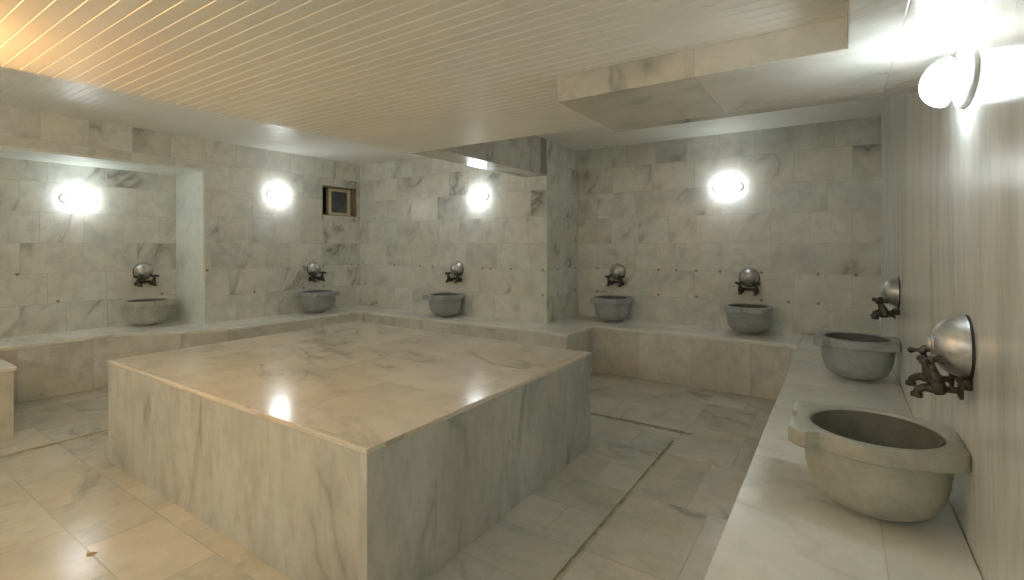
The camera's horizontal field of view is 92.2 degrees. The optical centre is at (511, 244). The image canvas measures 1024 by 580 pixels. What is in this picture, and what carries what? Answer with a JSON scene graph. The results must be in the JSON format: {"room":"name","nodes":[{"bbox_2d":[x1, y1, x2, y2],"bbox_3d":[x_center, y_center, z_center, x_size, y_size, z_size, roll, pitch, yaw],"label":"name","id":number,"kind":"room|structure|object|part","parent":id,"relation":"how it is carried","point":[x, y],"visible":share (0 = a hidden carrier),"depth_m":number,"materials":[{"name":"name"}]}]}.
{"room":"spa","nodes":[
{"label":"spa","id":0,"kind":"room"},
{"bbox_2d":[0,157,175,338],"bbox_3d":[-4.713,0.270,4.782,0.165,2.211,2.574,0,0,34],"label":"wall","id":1,"kind":"structure","parent":0,"point":[64,267],"depth_m":5.05,"materials":[{"name":"stone"}]},
{"bbox_2d":[59,191,96,205],"bbox_3d":[-4.394,-0.473,5.015,0.109,0.154,0.300,0,0,34],"label":"wall lamp","id":2,"kind":"object","parent":1,"relation":"attached to","point":[74,198],"visible":1,"depth_m":4.98,"materials":[{"name":"white glass"}]},
{"bbox_2d":[133,262,158,286],"bbox_3d":[-4.069,0.327,5.472,0.144,0.268,0.238,0,0,34],"label":"tap","id":3,"kind":"object","parent":1,"relation":"attached to","point":[142,271],"visible":1,"depth_m":5.47,"materials":[{"name":"silver metal"}]},
{"bbox_2d":[133,275,142,286],"bbox_3d":[-4.101,0.395,5.403,0.122,0.134,0.090,0,0,34],"label":"tap","id":4,"kind":"object","parent":3,"relation":"on","point":[138,282],"depth_m":5.39,"materials":[{"name":"gold metal"}]},
{"bbox_2d":[149,274,158,285],"bbox_3d":[-4.014,0.395,5.535,0.122,0.132,0.072,0,0,34],"label":"tap","id":5,"kind":"object","parent":3,"relation":"on","point":[152,282],"depth_m":5.51,"materials":[{"name":"gold metal"}]},
{"bbox_2d":[0,145,204,175],"bbox_3d":[-4.441,-0.825,4.602,0.818,0.022,2.574,0,0,34],"label":"wall","id":6,"kind":"structure","parent":0,"point":[12,152],"depth_m":4.81,"materials":[{"name":"stone"}]},
{"bbox_2d":[0,105,359,321],"bbox_3d":[-3.582,0.103,5.312,0.165,2.544,4.664,0,0,34],"label":"wall","id":7,"kind":"structure","parent":0,"point":[267,246],"depth_m":5.92,"materials":[{"name":"stone"}]},
{"bbox_2d":[266,189,289,200],"bbox_3d":[-2.877,-0.627,6.125,0.109,0.154,0.300,0,0,34],"label":"wall lamp","id":8,"kind":"object","parent":7,"relation":"attached to","point":[274,194],"visible":1,"depth_m":6.08,"materials":[{"name":"white glass"}]},
{"bbox_2d":[307,261,325,281],"bbox_3d":[-2.588,0.353,6.528,0.144,0.268,0.238,0,0,34],"label":"tap","id":9,"kind":"object","parent":7,"relation":"attached to","point":[313,268],"visible":1,"depth_m":6.51,"materials":[{"name":"silver metal"}]},
{"bbox_2d":[322,188,349,215],"bbox_3d":[-2.539,-0.611,7.006,0.094,0.407,0.566,0,0,34],"label":"window","id":10,"kind":"structure","parent":7,"relation":"in","point":[334,201],"depth_m":7.02,"materials":[{"name":"beige paint"}]},
{"bbox_3d":[-2.493,-0.611,7.067,0.020,0.300,0.277,0,0,34],"label":"pane","id":11,"kind":"part","parent":10,"relation":"part of","materials":[{"name":"grey glass"}]},
{"bbox_2d":[322,185,356,216],"bbox_3d":[-2.483,-0.611,6.968,0.164,0.407,0.566,0,0,34],"label":"trim","id":12,"kind":"structure","parent":7,"relation":"attached to","point":[353,192],"depth_m":7.16,"materials":[{"name":"brown wood"}]},
{"bbox_2d":[176,169,218,323],"bbox_3d":[-3.696,0.270,5.724,0.818,2.211,0.165,0,0,34],"label":"wall","id":13,"kind":"structure","parent":0,"point":[197,193],"depth_m":5.54,"materials":[{"name":"stone"}]},
{"bbox_2d":[0,373,775,579],"bbox_3d":[-1.431,1.419,3.427,7.134,0.088,7.315,0,0,34],"label":"floor","id":14,"kind":"structure","parent":0,"point":[654,492],"depth_m":2.57,"materials":[{"name":"stone"}]},
{"bbox_2d":[0,359,16,439],"bbox_3d":[-4.599,1.122,2.786,0.933,0.506,2.407,0,0,34],"label":"bench","id":15,"kind":"object","parent":14,"relation":"on","point":[7,370],"visible":1,"depth_m":3.50,"materials":[{"name":"white stone"}]},
{"bbox_2d":[86,551,96,556],"bbox_3d":[-1.874,1.374,2.192,0.048,0.001,0.039,0,0,-1],"label":"drain","id":16,"kind":"object","parent":14,"relation":"on","point":[89,554],"depth_m":2.19,"materials":[{"name":"gold metal"}]},
{"bbox_2d":[0,319,228,403],"bbox_3d":[-4.140,1.122,4.402,1.208,0.506,2.527,0,0,34],"label":"bench","id":17,"kind":"object","parent":14,"relation":"on","point":[48,365],"visible":0.77,"depth_m":4.66,"materials":[{"name":"white stone"}]},
{"bbox_2d":[122,298,174,325],"bbox_3d":[-3.955,0.733,5.362,0.454,0.271,0.437,0,0,34],"label":"basin","id":18,"kind":"object","parent":17,"relation":"on","point":[145,311],"visible":1,"depth_m":5.23,"materials":[{"name":"grey stone"}]},
{"bbox_3d":[-3.962,0.753,5.366,0.404,0.205,0.404,0,0,34],"label":"bowl","id":19,"kind":"part","parent":18,"relation":"part of","materials":[{"name":"stone"}]},
{"bbox_2d":[206,308,362,340],"bbox_3d":[-2.673,1.122,5.936,0.657,0.506,1.647,0,0,34],"label":"bench","id":20,"kind":"object","parent":14,"relation":"on","point":[239,329],"visible":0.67,"depth_m":5.75,"materials":[{"name":"white stone"}]},
{"bbox_2d":[298,290,339,312],"bbox_3d":[-2.508,0.733,6.368,0.454,0.271,0.437,0,0,34],"label":"basin","id":21,"kind":"object","parent":20,"relation":"on","point":[313,301],"visible":1,"depth_m":6.22,"materials":[{"name":"grey stone"}]},
{"bbox_3d":[-2.515,0.753,6.372,0.404,0.205,0.404,0,0,34],"label":"bowl","id":22,"kind":"part","parent":21,"relation":"part of","materials":[{"name":"grey stone"}]},
{"bbox_2d":[107,321,590,579],"bbox_3d":[-1.014,1.054,3.254,2.464,0.642,1.927,0,0,34],"label":"platform","id":23,"kind":"object","parent":14,"relation":"on","point":[354,450],"visible":1,"depth_m":2.38,"materials":[{"name":"white stone"}]},
{"bbox_3d":[-1.538,1.066,2.465,2.455,0.618,0.024,0,0,34],"label":"panel","id":24,"kind":"part","parent":23,"relation":"part of","materials":[{"name":"stone"}]},
{"bbox_3d":[-0.002,1.066,2.582,0.024,0.618,1.870,0,0,34],"label":"panel","id":25,"kind":"part","parent":23,"relation":"part of","materials":[{"name":"stone"}]},
{"bbox_3d":[-0.490,1.066,4.043,2.455,0.618,0.024,0,0,34],"label":"panel","id":26,"kind":"part","parent":23,"relation":"part of","materials":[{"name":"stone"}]},
{"bbox_2d":[335,305,588,351],"bbox_3d":[-0.841,1.122,5.999,3.639,0.506,0.482,0,0,34],"label":"bench","id":27,"kind":"object","parent":14,"relation":"on","point":[535,333],"visible":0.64,"depth_m":5.46,"materials":[{"name":"white stone"}]},
{"bbox_2d":[422,292,464,316],"bbox_3d":[-0.820,0.733,6.002,0.437,0.271,0.454,0,0,34],"label":"basin","id":28,"kind":"object","parent":27,"relation":"on","point":[442,304],"visible":1,"depth_m":5.85,"materials":[{"name":"grey stone"}]},
{"bbox_3d":[-0.815,0.753,6.009,0.404,0.205,0.404,0,0,34],"label":"bowl","id":29,"kind":"part","parent":28,"relation":"part of","materials":[{"name":"grey stone"}]},
{"bbox_2d":[548,315,802,399],"bbox_3d":[1.607,1.122,5.133,2.406,0.506,0.778,0,0,34],"label":"bench","id":30,"kind":"object","parent":14,"relation":"on","point":[728,360],"visible":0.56,"depth_m":4.81,"materials":[{"name":"white stone"}]},
{"bbox_2d":[590,295,630,321],"bbox_3d":[1.138,0.733,5.639,0.437,0.271,0.454,0,0,34],"label":"basin","id":31,"kind":"object","parent":30,"relation":"on","point":[609,308],"visible":1,"depth_m":5.49,"materials":[{"name":"grey stone"}]},
{"bbox_3d":[1.143,0.753,5.646,0.404,0.205,0.404,0,0,34],"label":"bowl","id":32,"kind":"part","parent":31,"relation":"part of","materials":[{"name":"grey stone"}]},
{"bbox_2d":[724,303,772,334],"bbox_3d":[2.322,0.733,4.852,0.437,0.271,0.454,0,0,34],"label":"basin","id":33,"kind":"object","parent":30,"relation":"on","point":[744,318],"visible":1,"depth_m":4.71,"materials":[{"name":"grey stone"}]},
{"bbox_3d":[2.327,0.753,4.859,0.404,0.205,0.404,0,0,34],"label":"bowl","id":34,"kind":"part","parent":33,"relation":"part of","materials":[{"name":"grey stone"}]},
{"bbox_2d":[703,335,982,579],"bbox_3d":[1.147,1.122,1.713,0.609,0.506,6.983,0,0,34],"label":"bench","id":35,"kind":"object","parent":14,"relation":"on","point":[780,525],"visible":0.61,"depth_m":1.52,"materials":[{"name":"white stone"}]},
{"bbox_2d":[813,330,900,381],"bbox_3d":[2.238,0.733,3.215,0.454,0.271,0.437,0,0,34],"label":"basin","id":36,"kind":"object","parent":35,"relation":"on","point":[855,356],"visible":1,"depth_m":3.08,"materials":[{"name":"grey stone"}]},
{"bbox_3d":[2.245,0.753,3.210,0.404,0.205,0.404,0,0,34],"label":"bowl","id":37,"kind":"part","parent":36,"relation":"part of","materials":[{"name":"grey stone"}]},
{"bbox_2d":[788,401,970,521],"bbox_3d":[1.188,0.733,1.634,0.454,0.271,0.437,0,0,34],"label":"basin","id":38,"kind":"object","parent":35,"relation":"on","point":[874,463],"visible":1,"depth_m":1.51,"materials":[{"name":"grey stone"}]},
{"bbox_3d":[1.195,0.753,1.629,0.404,0.205,0.404,0,0,34],"label":"bowl","id":39,"kind":"part","parent":38,"relation":"part of","materials":[{"name":"grey stone"}]},
{"bbox_2d":[0,0,847,152],"bbox_3d":[-0.671,-0.949,1.271,3.152,0.449,4.235,0,0,34],"label":"ceiling","id":40,"kind":"structure","parent":0,"point":[407,76],"depth_m":1.84,"materials":[{"name":"white wood"}]},
{"bbox_2d":[0,66,886,164],"bbox_3d":[-1.431,-1.213,3.427,7.134,0.089,7.315,0,0,34],"label":"ceiling","id":41,"kind":"structure","parent":0,"point":[18,88],"depth_m":4.63,"materials":[{"name":"white paint"}]},
{"bbox_2d":[360,140,577,322],"bbox_3d":[-0.656,0.103,6.735,3.135,2.544,0.946,0,0,34],"label":"wall","id":42,"kind":"structure","parent":0,"point":[517,248],"depth_m":6.09,"materials":[{"name":"stone"}]},
{"bbox_2d":[445,261,463,282],"bbox_3d":[-0.728,0.336,6.128,0.238,0.268,0.144,0,0,34],"label":"tap","id":43,"kind":"object","parent":42,"relation":"attached to","point":[456,268],"visible":1,"depth_m":6.12,"materials":[{"name":"silver metal"}]},
{"bbox_2d":[468,191,488,202],"bbox_3d":[-0.430,-0.583,5.951,0.300,0.154,0.110,0,0,34],"label":"wall lamp","id":44,"kind":"object","parent":42,"relation":"attached to","point":[476,196],"visible":1,"depth_m":5.92,"materials":[{"name":"white glass"}]},
{"bbox_2d":[412,135,546,177],"bbox_3d":[-0.448,-0.972,4.484,0.297,0.404,2.575,0,0,34],"label":"beam","id":45,"kind":"structure","parent":42,"relation":"attached to","point":[521,157],"depth_m":4.81,"materials":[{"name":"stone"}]},
{"bbox_2d":[540,138,545,174],"bbox_3d":[0.335,-0.970,5.410,0.026,0.399,0.110,0,0,34],"label":"trim","id":46,"kind":"structure","parent":42,"relation":"attached to","point":[543,141],"depth_m":5.40,"materials":[{"name":"stone"}]},
{"bbox_2d":[578,116,880,334],"bbox_3d":[2.123,0.103,5.358,3.020,2.544,0.165,0,0,34],"label":"wall","id":47,"kind":"structure","parent":0,"point":[805,216],"depth_m":5.09,"materials":[{"name":"stone"}]},
{"bbox_2d":[605,263,625,286],"bbox_3d":[1.207,0.353,5.780,0.238,0.268,0.144,0,0,34],"label":"tap","id":48,"kind":"object","parent":47,"relation":"attached to","point":[617,271],"visible":1,"depth_m":5.77,"materials":[{"name":"silver metal"}]},
{"bbox_2d":[605,275,612,286],"bbox_3d":[1.139,0.420,5.812,0.090,0.134,0.122,0,0,34],"label":"tap","id":49,"kind":"object","parent":48,"relation":"on","point":[609,282],"depth_m":5.79,"materials":[{"name":"gold metal"}]},
{"bbox_2d":[617,275,624,286],"bbox_3d":[1.270,0.420,5.725,0.072,0.132,0.122,0,0,34],"label":"tap","id":50,"kind":"object","parent":48,"relation":"on","point":[619,277],"depth_m":5.71,"materials":[{"name":"gold metal"}]},
{"bbox_2d":[713,180,743,194],"bbox_3d":[2.233,-0.605,5.120,0.300,0.154,0.109,0,0,34],"label":"wall lamp","id":51,"kind":"object","parent":47,"relation":"attached to","point":[726,187],"visible":1,"depth_m":5.09,"materials":[{"name":"white glass"}]},
{"bbox_2d":[735,268,760,294],"bbox_3d":[2.389,0.369,4.995,0.238,0.268,0.144,0,0,34],"label":"tap","id":52,"kind":"object","parent":47,"relation":"attached to","point":[748,277],"visible":1,"depth_m":5.00,"materials":[{"name":"silver metal"}]},
{"bbox_2d":[735,281,743,294],"bbox_3d":[2.321,0.436,5.027,0.090,0.134,0.122,0,0,34],"label":"tap","id":53,"kind":"object","parent":52,"relation":"on","point":[740,290],"depth_m":5.01,"materials":[{"name":"gold metal"}]},
{"bbox_2d":[752,282,760,294],"bbox_3d":[2.452,0.437,4.939,0.072,0.132,0.122,0,0,34],"label":"tap","id":54,"kind":"object","parent":52,"relation":"on","point":[755,290],"depth_m":4.93,"materials":[{"name":"gold metal"}]},
{"bbox_2d":[881,0,1023,579],"bbox_3d":[1.471,0.103,1.499,0.165,2.544,7.315,0,0,34],"label":"wall","id":55,"kind":"structure","parent":0,"point":[952,178],"depth_m":1.34,"materials":[{"name":"stone"}]},
{"bbox_2d":[557,0,986,131],"bbox_3d":[0.024,-0.675,0.677,1.336,0.108,4.015,0,0,34],"label":"beam","id":56,"kind":"structure","parent":55,"relation":"attached to","point":[881,48],"depth_m":1.81,"materials":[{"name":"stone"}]},
{"bbox_2d":[870,277,899,319],"bbox_3d":[2.394,0.338,3.169,0.144,0.268,0.238,0,0,34],"label":"tap","id":57,"kind":"object","parent":55,"relation":"attached to","point":[890,291],"visible":1,"depth_m":3.10,"materials":[{"name":"silver metal"}]},
{"bbox_3d":[2.450,0.304,3.127,0.006,0.198,0.198,0,0,34],"label":"wall plate","id":58,"kind":"part","parent":57,"relation":"part of","materials":[{"name":"silver metal"}]},
{"bbox_2d":[905,315,975,399],"bbox_3d":[1.280,0.326,1.486,0.139,0.243,0.232,0,0,34],"label":"tap","id":59,"kind":"object","parent":55,"relation":"attached to","point":[951,343],"visible":1,"depth_m":1.42,"materials":[{"name":"silver metal"}]},
{"bbox_3d":[1.333,0.304,1.446,0.006,0.198,0.198,0,0,34],"label":"wall plate","id":60,"kind":"part","parent":59,"relation":"part of","materials":[{"name":"silver metal"}]},
{"bbox_2d":[919,49,979,108],"bbox_3d":[1.290,-0.484,1.475,0.110,0.154,0.300,0,0,34],"label":"wall lamp","id":61,"kind":"object","parent":55,"relation":"attached to","point":[943,81],"visible":1,"depth_m":1.41,"materials":[{"name":"white glass"}]},
{"bbox_3d":[1.273,-0.484,1.486,0.069,0.134,0.255,0,0,34],"label":"lamp shade","id":62,"kind":"part","parent":61,"relation":"part of","materials":[{"name":"white glass"}]},
{"bbox_3d":[1.329,-0.484,1.450,0.017,0.154,0.300,0,0,34],"label":"plate","id":63,"kind":"part","parent":61,"relation":"part of","materials":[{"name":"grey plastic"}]}
]}

